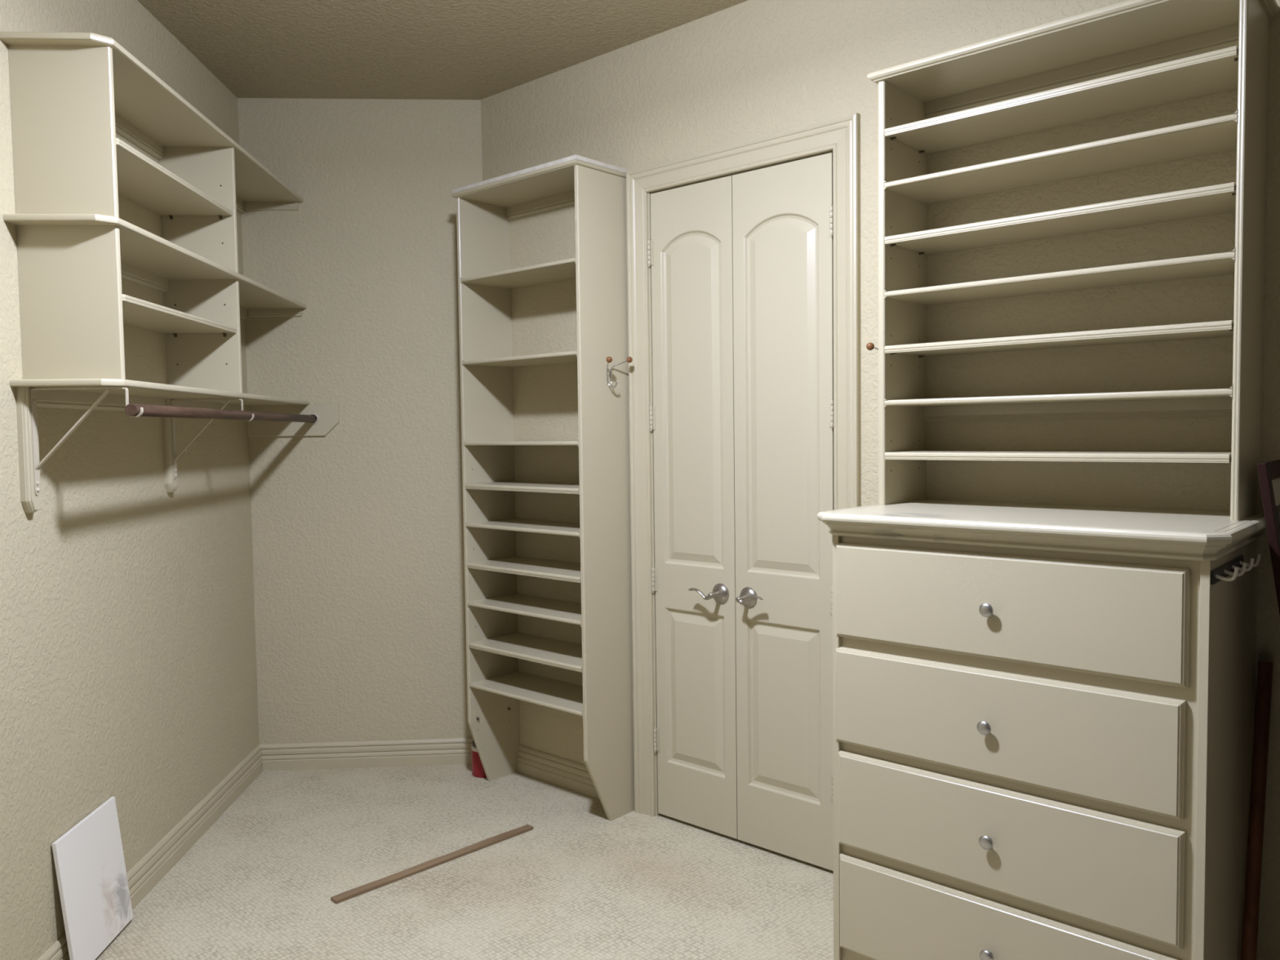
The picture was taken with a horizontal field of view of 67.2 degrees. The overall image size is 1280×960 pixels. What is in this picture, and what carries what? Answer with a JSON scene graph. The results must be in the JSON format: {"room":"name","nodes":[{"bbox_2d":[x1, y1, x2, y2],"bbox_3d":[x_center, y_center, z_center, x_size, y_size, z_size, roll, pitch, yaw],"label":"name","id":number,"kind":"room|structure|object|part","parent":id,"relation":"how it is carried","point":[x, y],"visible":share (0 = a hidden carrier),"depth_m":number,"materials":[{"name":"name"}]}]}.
{"room":"walk-in closet","nodes":[
{"label":"walk-in closet","id":0,"kind":"room"},
{"bbox_2d":[0,0,258,959],"bbox_3d":[-1.631,-0.049,1.667,0.120,2.972,5.200,-1,3,-3],"label":"wall","id":1,"kind":"structure","parent":0,"point":[128,673],"depth_m":3.03,"materials":[{"name":"paint"}]},
{"bbox_2d":[37,744,262,959],"bbox_3d":[-1.543,1.376,1.743,0.018,0.116,5.200,-1,3,-3],"label":"baseboard","id":2,"kind":"structure","parent":1,"relation":"attached to","point":[143,877],"depth_m":3.47,"materials":[{"name":"paint"}]},
{"bbox_2d":[0,31,339,512],"bbox_3d":[-1.485,-0.575,3.365,0.396,1.235,1.780,-1,3,-3],"label":"wall shelf unit","id":3,"kind":"object","parent":1,"relation":"attached to","point":[71,93],"visible":0.92,"depth_m":2.66,"materials":[{"name":"beige paint"}]},
{"bbox_3d":[-1.509,-0.909,2.525,0.255,0.444,0.020,-1,3,-3],"label":"panel","id":4,"kind":"part","parent":3,"relation":"part of","materials":[{"name":"beige paint"}]},
{"bbox_3d":[-1.503,-0.467,2.547,0.255,0.404,0.020,-1,3,-3],"label":"panel","id":5,"kind":"part","parent":3,"relation":"part of","materials":[{"name":"beige paint"}]},
{"bbox_3d":[-1.556,-1.181,3.340,0.268,0.018,1.762,-1,3,-3],"label":"shelf","id":6,"kind":"part","parent":3,"relation":"part of","materials":[{"name":"beige paint"}]},
{"bbox_3d":[-1.550,-0.719,3.356,0.268,0.018,1.776,-1,3,-3],"label":"shelf","id":7,"kind":"part","parent":3,"relation":"part of","materials":[{"name":"beige paint"}]},
{"bbox_3d":[-1.544,-0.296,3.376,0.268,0.018,1.780,-1,3,-3],"label":"shelf","id":8,"kind":"part","parent":3,"relation":"part of","materials":[{"name":"beige paint"}]},
{"bbox_3d":[-1.539,-0.922,2.971,0.248,0.018,0.872,-1,3,-3],"label":"shelf","id":9,"kind":"part","parent":3,"relation":"part of","materials":[{"name":"beige paint"}]},
{"bbox_3d":[-1.534,-0.509,2.991,0.248,0.018,0.872,-1,3,-3],"label":"shelf","id":10,"kind":"part","parent":3,"relation":"part of","materials":[{"name":"beige paint"}]},
{"bbox_2d":[124,403,316,422],"bbox_3d":[-1.392,-0.227,3.395,0.035,0.033,1.729,-1,3,-3],"label":"closet rod","id":11,"kind":"object","parent":3,"relation":"attached to","point":[131,410],"visible":1,"depth_m":3.04,"materials":[{"name":"brown wood"}]},
{"bbox_2d":[237,97,482,744],"bbox_3d":[-1.211,-0.189,4.355,1.050,2.972,0.120,-1,3,-3],"label":"wall","id":12,"kind":"structure","parent":0,"point":[359,591],"depth_m":4.29,"materials":[{"name":"paint"}]},
{"bbox_2d":[259,737,473,771],"bbox_3d":[-1.188,1.240,4.357,1.050,0.116,0.018,-1,3,-3],"label":"baseboard","id":13,"kind":"structure","parent":12,"relation":"attached to","point":[449,751],"depth_m":4.35,"materials":[{"name":"paint"}]},
{"bbox_2d":[137,0,748,99],"bbox_3d":[-1.107,-1.591,1.622,4.761,0.100,4.757,2,4,41],"label":"ceiling","id":14,"kind":"structure","parent":0,"point":[295,49],"depth_m":3.58,"materials":[{"name":"paint"}]},
{"bbox_2d":[95,764,833,959],"bbox_3d":[-1.067,1.487,1.777,4.761,0.120,4.757,2,4,41],"label":"floor","id":15,"kind":"structure","parent":0,"point":[260,882],"depth_m":3.20,"materials":[{"name":"carpet"}]},
{"bbox_2d":[51,796,133,959],"bbox_3d":[-1.591,1.178,2.812,0.051,0.388,0.340,-1,3,-4],"label":"board","id":16,"kind":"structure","parent":15,"relation":"on","point":[89,860],"depth_m":2.79,"materials":[{"name":"white"}]},
{"bbox_2d":[330,824,533,903],"bbox_3d":[-0.703,1.335,3.379,0.801,0.010,0.040,-4,4,-45],"label":"wooden plank","id":17,"kind":"object","parent":15,"relation":"on","point":[352,893],"visible":1,"depth_m":3.34,"materials":[{"name":"brown wood"}]},
{"bbox_2d":[471,740,486,777],"bbox_3d":[-0.686,1.222,4.250,0.114,0.148,0.114,2,4,41],"label":"canister","id":18,"kind":"object","parent":15,"relation":"on","point":[477,771],"visible":0.22,"depth_m":4.20,"materials":[{"name":"red plastic"}]},
{"bbox_2d":[450,154,634,820],"bbox_3d":[-0.395,0.056,3.892,0.728,2.506,0.291,2,4,41],"label":"shelf unit","id":19,"kind":"object","parent":15,"relation":"on","point":[597,189],"visible":1,"depth_m":3.80,"materials":[{"name":"beige paint"}]},
{"bbox_3d":[-0.646,0.066,4.125,0.019,2.470,0.275,2,4,41],"label":"panel","id":20,"kind":"part","parent":19,"relation":"part of","materials":[{"name":"beige paint"}]},
{"bbox_3d":[-0.399,-0.822,3.852,0.672,0.028,0.274,2,4,41],"label":"shelf","id":21,"kind":"part","parent":19,"relation":"part of","materials":[{"name":"beige paint"}]},
{"bbox_3d":[-0.394,-0.483,3.869,0.672,0.028,0.274,2,4,41],"label":"shelf","id":22,"kind":"part","parent":19,"relation":"part of","materials":[{"name":"beige paint"}]},
{"bbox_3d":[-0.390,-0.150,3.885,0.672,0.028,0.274,2,4,41],"label":"shelf","id":23,"kind":"part","parent":19,"relation":"part of","materials":[{"name":"beige paint"}]},
{"bbox_3d":[-0.388,0.028,3.894,0.668,0.020,0.275,2,4,41],"label":"shelf","id":24,"kind":"part","parent":19,"relation":"part of","materials":[{"name":"beige paint"}]},
{"bbox_3d":[-0.385,0.190,3.902,0.672,0.028,0.274,2,4,41],"label":"shelf","id":25,"kind":"part","parent":19,"relation":"part of","materials":[{"name":"beige paint"}]},
{"bbox_3d":[-0.384,0.359,3.910,0.668,0.020,0.275,2,4,41],"label":"shelf","id":26,"kind":"part","parent":19,"relation":"part of","materials":[{"name":"beige paint"}]},
{"bbox_3d":[-0.381,0.522,3.919,0.672,0.028,0.274,2,4,41],"label":"shelf","id":27,"kind":"part","parent":19,"relation":"part of","materials":[{"name":"beige paint"}]},
{"bbox_3d":[-0.379,0.696,3.927,0.668,0.020,0.275,2,4,41],"label":"shelf","id":28,"kind":"part","parent":19,"relation":"part of","materials":[{"name":"beige paint"}]},
{"bbox_3d":[-0.377,0.867,3.937,0.672,0.028,0.274,2,4,41],"label":"shelf","id":29,"kind":"part","parent":19,"relation":"part of","materials":[{"name":"beige paint"}]},
{"bbox_3d":[-0.129,0.082,3.668,0.018,2.470,0.275,2,4,41],"label":"panel","id":30,"kind":"part","parent":19,"relation":"part of","materials":[{"name":"beige paint"}]},
{"bbox_2d":[605,356,632,387],"bbox_3d":[-0.094,-0.406,3.623,0.070,0.119,0.136,2,4,41],"label":"coat hook","id":31,"kind":"object","parent":19,"relation":"attached to","point":[609,359],"visible":1,"depth_m":3.64,"materials":[{"name":"silver metal"}]},
{"bbox_2d":[817,0,1279,959],"bbox_3d":[1.005,0.115,2.449,0.959,2.498,0.600,2,4,41],"label":"dresser","id":32,"kind":"object","parent":15,"relation":"on","point":[1043,714],"visible":0.98,"depth_m":2.32,"materials":[{"name":"beige paint"}]},
{"bbox_2d":[866,342,878,350],"bbox_3d":[0.733,-0.347,2.862,0.070,0.119,0.136,2,4,41],"label":"coat hook","id":33,"kind":"object","parent":32,"relation":"attached to","point":[870,346],"visible":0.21,"depth_m":2.83,"materials":[{"name":"brown wood"}]},
{"bbox_3d":[0.817,0.586,2.280,0.034,0.034,0.024,2,4,41],"label":"knob","id":34,"kind":"part","parent":32,"relation":"part of","materials":[{"name":"silver metal"}]},
{"bbox_3d":[0.825,0.861,2.290,0.034,0.034,0.024,2,4,41],"label":"knob","id":35,"kind":"part","parent":32,"relation":"part of","materials":[{"name":"silver metal"}]},
{"bbox_3d":[0.816,0.305,2.264,0.034,0.034,0.024,2,4,41],"label":"knob","id":36,"kind":"part","parent":32,"relation":"part of","materials":[{"name":"silver metal"}]},
{"bbox_3d":[0.831,1.139,2.302,0.034,0.034,0.024,2,4,41],"label":"knob","id":37,"kind":"part","parent":32,"relation":"part of","materials":[{"name":"silver metal"}]},
{"bbox_3d":[0.986,1.131,2.481,0.818,0.256,0.450,2,4,41],"label":"drawer","id":38,"kind":"part","parent":32,"relation":"part of","materials":[{"name":"beige paint"}]},
{"bbox_3d":[0.974,0.571,2.457,0.828,0.255,0.450,2,4,41],"label":"drawer","id":39,"kind":"part","parent":32,"relation":"part of","materials":[{"name":"beige paint"}]},
{"bbox_3d":[0.982,0.849,2.467,0.824,0.253,0.450,2,4,41],"label":"drawer","id":40,"kind":"part","parent":32,"relation":"part of","materials":[{"name":"beige paint"}]},
{"bbox_3d":[0.973,0.290,2.440,0.830,0.250,0.450,2,4,41],"label":"drawer","id":41,"kind":"part","parent":32,"relation":"part of","materials":[{"name":"beige paint"}]},
{"bbox_2d":[817,499,1266,560],"bbox_3d":[1.005,0.114,2.449,0.959,0.061,0.600,2,4,41],"label":"countertop","id":42,"kind":"structure","parent":32,"relation":"on","point":[1193,535],"depth_m":2.25,"materials":[{"name":"white wood"}]},
{"bbox_2d":[884,449,1231,462],"bbox_3d":[1.107,-0.065,2.566,0.851,0.020,0.274,2,4,41],"label":"shelf","id":43,"kind":"object","parent":32,"relation":"attached to","point":[891,455],"depth_m":2.46,"materials":[{"name":"beige paint"}]},
{"bbox_2d":[884,384,1232,408],"bbox_3d":[1.106,-0.216,2.558,0.856,0.033,0.272,2,4,41],"label":"shelf","id":44,"kind":"object","parent":32,"relation":"attached to","point":[1215,397],"depth_m":2.53,"materials":[{"name":"beige paint"}]},
{"bbox_2d":[884,320,1233,356],"bbox_3d":[1.103,-0.366,2.550,0.851,0.020,0.274,2,4,41],"label":"shelf","id":45,"kind":"object","parent":32,"relation":"attached to","point":[1217,329],"depth_m":2.47,"materials":[{"name":"beige paint"}]},
{"bbox_2d":[884,247,1235,305],"bbox_3d":[1.102,-0.522,2.543,0.856,0.033,0.272,2,4,41],"label":"shelf","id":46,"kind":"object","parent":32,"relation":"attached to","point":[1218,264],"depth_m":2.49,"materials":[{"name":"beige paint"}]},
{"bbox_2d":[884,182,1235,254],"bbox_3d":[1.099,-0.673,2.535,0.851,0.020,0.274,2,4,41],"label":"shelf","id":47,"kind":"object","parent":32,"relation":"attached to","point":[1217,199],"depth_m":2.48,"materials":[{"name":"beige paint"}]},
{"bbox_2d":[884,109,1237,204],"bbox_3d":[1.098,-0.826,2.527,0.856,0.033,0.272,2,4,41],"label":"shelf","id":48,"kind":"object","parent":32,"relation":"attached to","point":[1215,135],"depth_m":2.48,"materials":[{"name":"beige paint"}]},
{"bbox_2d":[884,45,1238,154],"bbox_3d":[1.095,-0.972,2.520,0.851,0.020,0.274,2,4,41],"label":"shelf","id":49,"kind":"object","parent":32,"relation":"attached to","point":[1215,72],"depth_m":2.47,"materials":[{"name":"beige paint"}]},
{"bbox_2d":[1210,554,1261,584],"bbox_3d":[1.293,0.189,2.078,0.046,0.037,0.317,2,4,41],"label":"peg rack","id":50,"kind":"object","parent":32,"relation":"attached to","point":[1233,566],"visible":1,"depth_m":2.04,"materials":[{"name":"grey metal"}]},
{"bbox_3d":[1.278,0.193,2.092,0.006,0.028,0.317,2,4,41],"label":"rail","id":51,"kind":"part","parent":50,"relation":"part of","materials":[{"name":"black wood"}]},
{"bbox_2d":[1240,661,1273,959],"bbox_3d":[1.472,0.907,2.305,0.035,0.918,0.254,2,4,41],"label":"wooden pole","id":52,"kind":"object","parent":15,"relation":"on","point":[1264,673],"visible":1,"depth_m":2.31,"materials":[{"name":"brown wood"}]},
{"bbox_2d":[1257,459,1279,614],"bbox_3d":[1.538,0.663,2.176,0.223,1.412,0.290,2,4,41],"label":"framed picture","id":53,"kind":"object","parent":15,"relation":"on","point":[1268,473],"visible":1,"depth_m":2.10,"materials":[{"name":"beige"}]},
{"bbox_2d":[1275,504,1279,530],"bbox_3d":[1.539,0.663,2.175,0.178,1.212,0.120,2,4,41],"label":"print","id":54,"kind":"object","parent":53,"relation":"attached to","point":[1277,506],"depth_m":2.16,"materials":[{"name":"grey paper"}]},
{"bbox_2d":[480,0,1279,959],"bbox_3d":[0.735,-0.154,3.154,3.681,2.972,0.120,2,4,41],"label":"wall","id":55,"kind":"structure","parent":0,"point":[750,69],"depth_m":2.87,"materials":[{"name":"paint"}]},
{"bbox_2d":[517,745,634,810],"bbox_3d":[-0.346,1.242,4.104,0.868,0.116,0.018,2,4,41],"label":"baseboard","id":56,"kind":"structure","parent":55,"relation":"attached to","point":[560,771],"depth_m":4.11,"materials":[{"name":"paint"}]},
{"bbox_2d":[647,175,737,839],"bbox_3d":[0.180,0.115,3.557,0.385,2.381,0.107,2,4,41],"label":"door","id":57,"kind":"structure","parent":55,"relation":"in","point":[690,252],"depth_m":3.56,"materials":[{"name":"beige paint"}]},
{"bbox_3d":[0.234,0.412,3.497,0.112,0.039,0.060,2,4,41],"label":"lever handle","id":58,"kind":"part","parent":57,"relation":"part of","materials":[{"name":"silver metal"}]},
{"bbox_2d":[626,112,861,817],"bbox_3d":[0.376,0.074,3.468,0.983,2.493,0.146,2,4,41],"label":"door frame","id":59,"kind":"structure","parent":55,"relation":"attached to","point":[842,135],"depth_m":3.54,"materials":[{"name":"beige paint"}]},
{"bbox_2d":[732,152,834,871],"bbox_3d":[0.479,0.124,3.293,0.406,2.381,0.107,2,4,41],"label":"door","id":60,"kind":"structure","parent":55,"relation":"in","point":[783,214],"depth_m":3.31,"materials":[{"name":"beige paint"}]},
{"bbox_3d":[0.390,0.417,3.358,0.112,0.039,0.060,2,4,41],"label":"lever handle","id":61,"kind":"part","parent":60,"relation":"part of","materials":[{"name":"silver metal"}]}
]}

